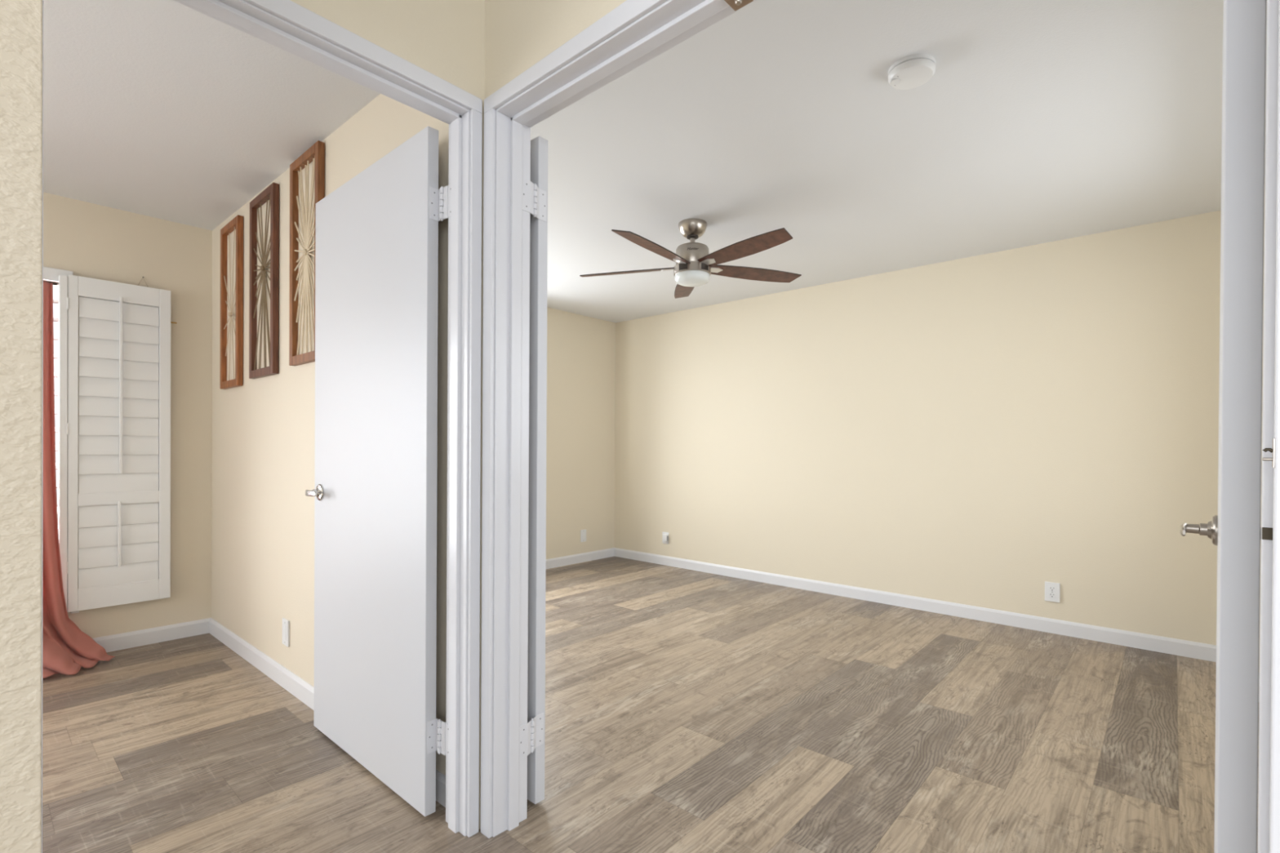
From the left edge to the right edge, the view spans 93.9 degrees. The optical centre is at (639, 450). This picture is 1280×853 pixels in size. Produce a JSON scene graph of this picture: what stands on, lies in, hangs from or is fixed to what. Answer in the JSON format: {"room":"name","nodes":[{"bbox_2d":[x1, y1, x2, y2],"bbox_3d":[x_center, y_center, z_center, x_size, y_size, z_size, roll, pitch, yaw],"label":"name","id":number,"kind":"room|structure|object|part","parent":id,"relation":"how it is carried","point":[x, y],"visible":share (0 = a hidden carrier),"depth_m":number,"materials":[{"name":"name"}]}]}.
{"room":"hallway","nodes":[
{"label":"hallway","id":0,"kind":"room"},
{"bbox_2d":[0,0,42,852],"bbox_3d":[-1.022,-0.132,0.070,0.120,2.460,1.343,1,0,42],"label":"wall","id":1,"kind":"structure","parent":0,"point":[20,20],"depth_m":0.52,"materials":[{"name":"beige paint"}]},
{"bbox_2d":[43,192,615,638],"bbox_3d":[-2.612,-0.108,3.505,0.120,2.360,6.951,1,0,42],"label":"wall","id":2,"kind":"structure","parent":0,"point":[86,239],"depth_m":3.46,"materials":[{"name":"beige paint"}]},
{"bbox_2d":[43,266,73,612],"bbox_3d":[-3.499,-0.044,2.488,0.131,1.740,1.652,1,0,42],"label":"window","id":3,"kind":"structure","parent":2,"relation":"in","point":[51,274],"depth_m":3.04,"materials":[{"name":"white paint"}]},
{"bbox_2d":[42,280,115,678],"bbox_3d":[-3.288,0.113,2.429,0.314,1.903,1.754,1,0,44],"label":"curtain","id":4,"kind":"object","parent":3,"relation":"hanging from","point":[66,649],"visible":0.4,"depth_m":2.95,"materials":[{"name":"red fabric"}]},
{"bbox_2d":[57,274,170,613],"bbox_3d":[-2.776,-0.025,3.176,0.076,1.719,0.446,1,0,42],"label":"window shutter","id":5,"kind":"object","parent":2,"relation":"attached to","point":[114,407],"visible":0.98,"depth_m":3.15,"materials":[{"name":"white paint"}]},
{"bbox_2d":[92,617,210,652],"bbox_3d":[-3.703,1.029,2.197,0.013,0.085,3.548,1,0,42],"label":"baseboard","id":6,"kind":"structure","parent":2,"relation":"attached to","point":[117,642],"depth_m":3.31,"materials":[{"name":"white wood"}]},
{"bbox_2d":[546,547,614,568],"bbox_3d":[-1.344,1.030,4.840,0.013,0.085,3.243,1,0,42],"label":"baseboard","id":7,"kind":"structure","parent":2,"relation":"attached to","point":[603,553],"depth_m":5.69,"materials":[{"name":"white wood"}]},
{"bbox_2d":[580,528,586,542],"bbox_3d":[-0.542,0.821,5.740,0.008,0.116,0.072,1,0,42],"label":"wall plate","id":8,"kind":"object","parent":2,"relation":"attached to","point":[583,532],"visible":1,"depth_m":5.73,"materials":[{"name":"white plastic"}]},
{"bbox_2d":[289,0,484,828],"bbox_3d":[-2.021,-0.138,0.051,0.111,2.460,4.585,1,0,42],"label":"wall","id":9,"kind":"structure","parent":0,"point":[444,38],"depth_m":1.60,"materials":[{"name":"beige paint"}]},
{"bbox_2d":[211,0,626,775],"bbox_3d":[0.448,-0.127,0.969,7.824,2.460,0.147,1,0,42],"label":"wall","id":10,"kind":"structure","parent":0,"point":[263,428],"depth_m":2.71,"materials":[{"name":"beige paint"}]},
{"bbox_2d":[219,214,243,389],"bbox_3d":[-2.207,-0.781,3.230,0.326,0.886,0.027,1,0,42],"label":"wall frame","id":11,"kind":"object","parent":10,"relation":"attached to","point":[237,223],"visible":1,"depth_m":3.19,"materials":[{"name":"orange wood"}]},
{"bbox_2d":[248,182,279,378],"bbox_3d":[-1.823,-0.799,2.896,0.352,0.883,0.027,1,0,42],"label":"wall frame","id":12,"kind":"object","parent":10,"relation":"attached to","point":[271,193],"visible":1,"depth_m":2.88,"materials":[{"name":"brown wood"}]},
{"bbox_2d":[282,617,289,647],"bbox_3d":[-1.614,0.830,2.725,0.074,0.118,0.010,1,0,42],"label":"wall plate","id":13,"kind":"object","parent":10,"relation":"attached to","point":[286,623],"visible":1,"depth_m":2.71,"materials":[{"name":"white plastic"}]},
{"bbox_2d":[288,140,324,366],"bbox_3d":[-1.421,-0.815,2.547,0.325,0.886,0.027,1,0,42],"label":"wall frame","id":14,"kind":"object","parent":10,"relation":"attached to","point":[315,153],"visible":0.9,"depth_m":2.56,"materials":[{"name":"brown wood"}]},
{"bbox_2d":[208,617,445,807],"bbox_3d":[-1.535,1.040,2.654,2.613,0.085,0.013,1,0,41],"label":"baseboard","id":15,"kind":"structure","parent":10,"relation":"attached to","point":[289,681],"depth_m":2.81,"materials":[{"name":"white wood"}]},
{"bbox_2d":[305,125,450,816],"bbox_3d":[-0.923,0.062,2.012,0.930,2.030,0.095,1,0,42],"label":"door","id":16,"kind":"structure","parent":10,"relation":"in","point":[374,492],"depth_m":1.96,"materials":[{"name":"white wood"}]},
{"bbox_3d":[-1.226,0.161,2.227,0.099,0.024,0.012,1,0,42],"label":"lever","id":17,"kind":"part","parent":16,"relation":"part of","materials":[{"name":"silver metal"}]},
{"bbox_3d":[-1.226,0.161,2.280,0.064,0.064,0.017,1,0,42],"label":"handle","id":18,"kind":"part","parent":16,"relation":"part of","materials":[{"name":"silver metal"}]},
{"bbox_3d":[-0.561,0.849,1.750,0.030,0.096,0.002,1,0,42],"label":"jamb plate","id":19,"kind":"part","parent":16,"relation":"part of","materials":[{"name":"white metal"}]},
{"bbox_3d":[-0.552,-0.726,1.743,0.030,0.094,0.002,1,0,42],"label":"jamb plate","id":20,"kind":"part","parent":16,"relation":"part of","materials":[{"name":"white metal"}]},
{"bbox_2d":[519,136,547,804],"bbox_3d":[-0.597,0.061,2.045,0.768,2.036,0.117,1,0,42],"label":"door","id":21,"kind":"structure","parent":10,"relation":"in","point":[535,192],"depth_m":1.83,"materials":[{"name":"white wood"}]},
{"bbox_3d":[-0.344,0.858,1.764,0.002,0.096,0.034,1,0,42],"label":"jamb plate","id":22,"kind":"part","parent":21,"relation":"part of","materials":[{"name":"white metal"}]},
{"bbox_3d":[-0.334,-0.747,1.756,0.002,0.093,0.034,1,0,42],"label":"jamb plate","id":23,"kind":"part","parent":21,"relation":"part of","materials":[{"name":"white metal"}]},
{"bbox_2d":[41,0,1279,852],"bbox_3d":[-0.169,0.041,0.897,1.737,2.117,1.093,1,0,42],"label":"door frame","id":24,"kind":"structure","parent":10,"relation":"attached to","point":[672,23],"depth_m":1.69,"materials":[{"name":"white wood"}]},
{"bbox_2d":[724,0,753,11],"bbox_3d":[0.200,-0.932,1.231,0.045,0.026,0.054,1,0,42],"label":"strike plate","id":25,"kind":"object","parent":24,"relation":"attached to","point":[735,5],"depth_m":1.24,"materials":[{"name":"brown metal"}]},
{"bbox_2d":[1262,527,1272,540],"bbox_3d":[0.748,0.100,0.713,0.010,0.014,0.002,1,0,42],"label":"strike plate","id":26,"kind":"object","parent":24,"relation":"attached to","point":[1267,532],"visible":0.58,"depth_m":0.71,"materials":[{"name":"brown metal"}]},
{"bbox_2d":[1262,438,1275,467],"bbox_3d":[0.711,0.003,0.677,0.010,0.033,0.009,1,0,42],"label":"hook","id":27,"kind":"object","parent":24,"relation":"attached to","point":[1265,450],"visible":1,"depth_m":0.67,"materials":[{"name":"silver metal"}]},
{"bbox_3d":[0.714,0.003,0.674,0.002,0.033,0.009,1,0,42],"label":"plate","id":28,"kind":"part","parent":27,"relation":"part of","materials":[{"name":"silver metal"}]},
{"bbox_2d":[1179,0,1266,852],"bbox_3d":[1.056,0.076,1.048,0.159,2.036,0.821,1,0,42],"label":"door","id":29,"kind":"structure","parent":10,"relation":"in","point":[1236,530],"depth_m":0.81,"materials":[{"name":"white wood"}]},
{"bbox_3d":[1.198,0.176,1.319,0.012,0.024,0.114,1,0,44],"label":"lever","id":30,"kind":"part","parent":29,"relation":"part of","materials":[{"name":"silver metal"}]},
{"bbox_3d":[1.261,0.176,1.318,0.018,0.066,0.066,1,0,42],"label":"handle","id":31,"kind":"part","parent":29,"relation":"part of","materials":[{"name":"silver metal"}]},
{"bbox_2d":[42,556,1258,852],"bbox_3d":[-0.024,1.102,0.624,8.050,0.001,8.100,1,0,42],"label":"floor","id":32,"kind":"structure","parent":0,"point":[687,711],"depth_m":2.23,"materials":[{"name":"brown wood"}]},
{"bbox_2d":[43,0,1266,323],"bbox_3d":[-0.847,-1.300,1.997,4.784,0.060,7.051,1,0,42],"label":"ceiling","id":33,"kind":"structure","parent":0,"point":[1036,122],"depth_m":2.38,"materials":[{"name":"white paint"}]},
{"bbox_2d":[579,218,801,298],"bbox_3d":[0.275,-1.099,3.321,1.302,0.341,1.286,1,0,42],"label":"ceiling fan","id":34,"kind":"object","parent":33,"relation":"hanging from","point":[694,267],"visible":1,"depth_m":3.28,"materials":[{"name":"brown wood"}]},
{"bbox_3d":[-0.068,-1.031,3.470,0.609,0.034,0.127,0,0,16],"label":"blade","id":35,"kind":"part","parent":34,"relation":"part of","materials":[{"name":"brown wood"}]},
{"bbox_3d":[0.077,-1.028,3.049,0.127,0.034,0.609,1,0,34],"label":"blade","id":36,"kind":"part","parent":34,"relation":"part of","materials":[{"name":"brown wood"}]},
{"bbox_3d":[0.287,-1.030,3.739,0.127,0.034,0.609,0,0,-2],"label":"blade","id":37,"kind":"part","parent":34,"relation":"part of","materials":[{"name":"brown wood"}]},
{"bbox_3d":[0.294,-0.956,3.360,0.197,0.054,0.197,1,0,42],"label":"lamp shade","id":38,"kind":"part","parent":34,"relation":"part of","materials":[{"name":"white glass"}]},
{"bbox_3d":[0.522,-1.025,3.058,0.127,0.034,0.609,0,0,-38],"label":"blade","id":39,"kind":"part","parent":34,"relation":"part of","materials":[{"name":"brown wood"}]},
{"bbox_3d":[0.652,-1.026,3.484,0.609,0.034,0.127,0,0,-20],"label":"blade","id":40,"kind":"part","parent":34,"relation":"part of","materials":[{"name":"brown wood"}]},
{"bbox_2d":[888,53,935,89],"bbox_3d":[0.895,-1.239,1.974,0.144,0.040,0.144,1,0,42],"label":"smoke detector","id":41,"kind":"object","parent":33,"relation":"attached to","point":[913,71],"visible":1,"depth_m":1.94,"materials":[{"name":"white plastic"}]},
{"bbox_2d":[614,210,1221,644],"bbox_3d":[1.474,-0.089,4.597,4.764,2.360,0.120,1,0,42],"label":"wall","id":42,"kind":"structure","parent":0,"point":[985,430],"depth_m":3.95,"materials":[{"name":"beige paint"}]},
{"bbox_2d":[662,531,668,543],"bbox_3d":[0.239,0.824,5.612,0.074,0.108,0.009,1,0,42],"label":"wall outlet","id":43,"kind":"object","parent":42,"relation":"attached to","point":[663,532],"visible":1,"depth_m":5.61,"materials":[{"name":"white plastic"}]},
{"bbox_2d":[662,533,668,541],"bbox_3d":[0.239,0.819,5.586,0.053,0.064,0.032,1,0,42],"label":"plug adapter","id":44,"kind":"object","parent":43,"relation":"attached to","point":[665,537],"visible":1,"depth_m":5.57,"materials":[{"name":"white plastic"}]},
{"bbox_2d":[613,547,1216,662],"bbox_3d":[1.423,1.049,4.553,4.524,0.085,0.013,1,0,42],"label":"baseboard","id":45,"kind":"structure","parent":42,"relation":"attached to","point":[1200,651],"depth_m":3.93,"materials":[{"name":"white wood"}]},
{"bbox_2d":[1044,581,1060,602],"bbox_3d":[2.485,0.855,3.606,0.076,0.116,0.012,1,0,42],"label":"wall outlet","id":46,"kind":"object","parent":42,"relation":"attached to","point":[1052,590],"visible":1,"depth_m":3.60,"materials":[{"name":"white plastic"}]},
{"bbox_2d":[1048,592,1055,598],"bbox_3d":[2.482,0.875,3.603,0.034,0.027,0.003,1,0,42],"label":"socket","id":47,"kind":"object","parent":46,"relation":"attached to","point":[1051,595],"depth_m":3.60,"materials":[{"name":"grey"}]},
{"bbox_2d":[1048,586,1055,591],"bbox_3d":[2.482,0.836,3.603,0.034,0.027,0.003,1,0,42],"label":"socket","id":48,"kind":"object","parent":46,"relation":"attached to","point":[1051,588],"depth_m":3.60,"materials":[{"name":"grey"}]},
{"bbox_2d":[1258,176,1265,672],"bbox_3d":[2.082,-0.071,1.791,0.120,2.360,3.256,1,0,42],"label":"wall","id":49,"kind":"structure","parent":0,"point":[1264,176],"depth_m":2.74,"materials":[{"name":"beige paint"}]},
{"bbox_2d":[1258,672,1259,701],"bbox_3d":[2.021,1.066,1.836,0.013,0.085,3.243,1,0,42],"label":"baseboard","id":50,"kind":"structure","parent":49,"relation":"attached to","point":[1259,673],"depth_m":2.63,"materials":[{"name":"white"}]}
]}

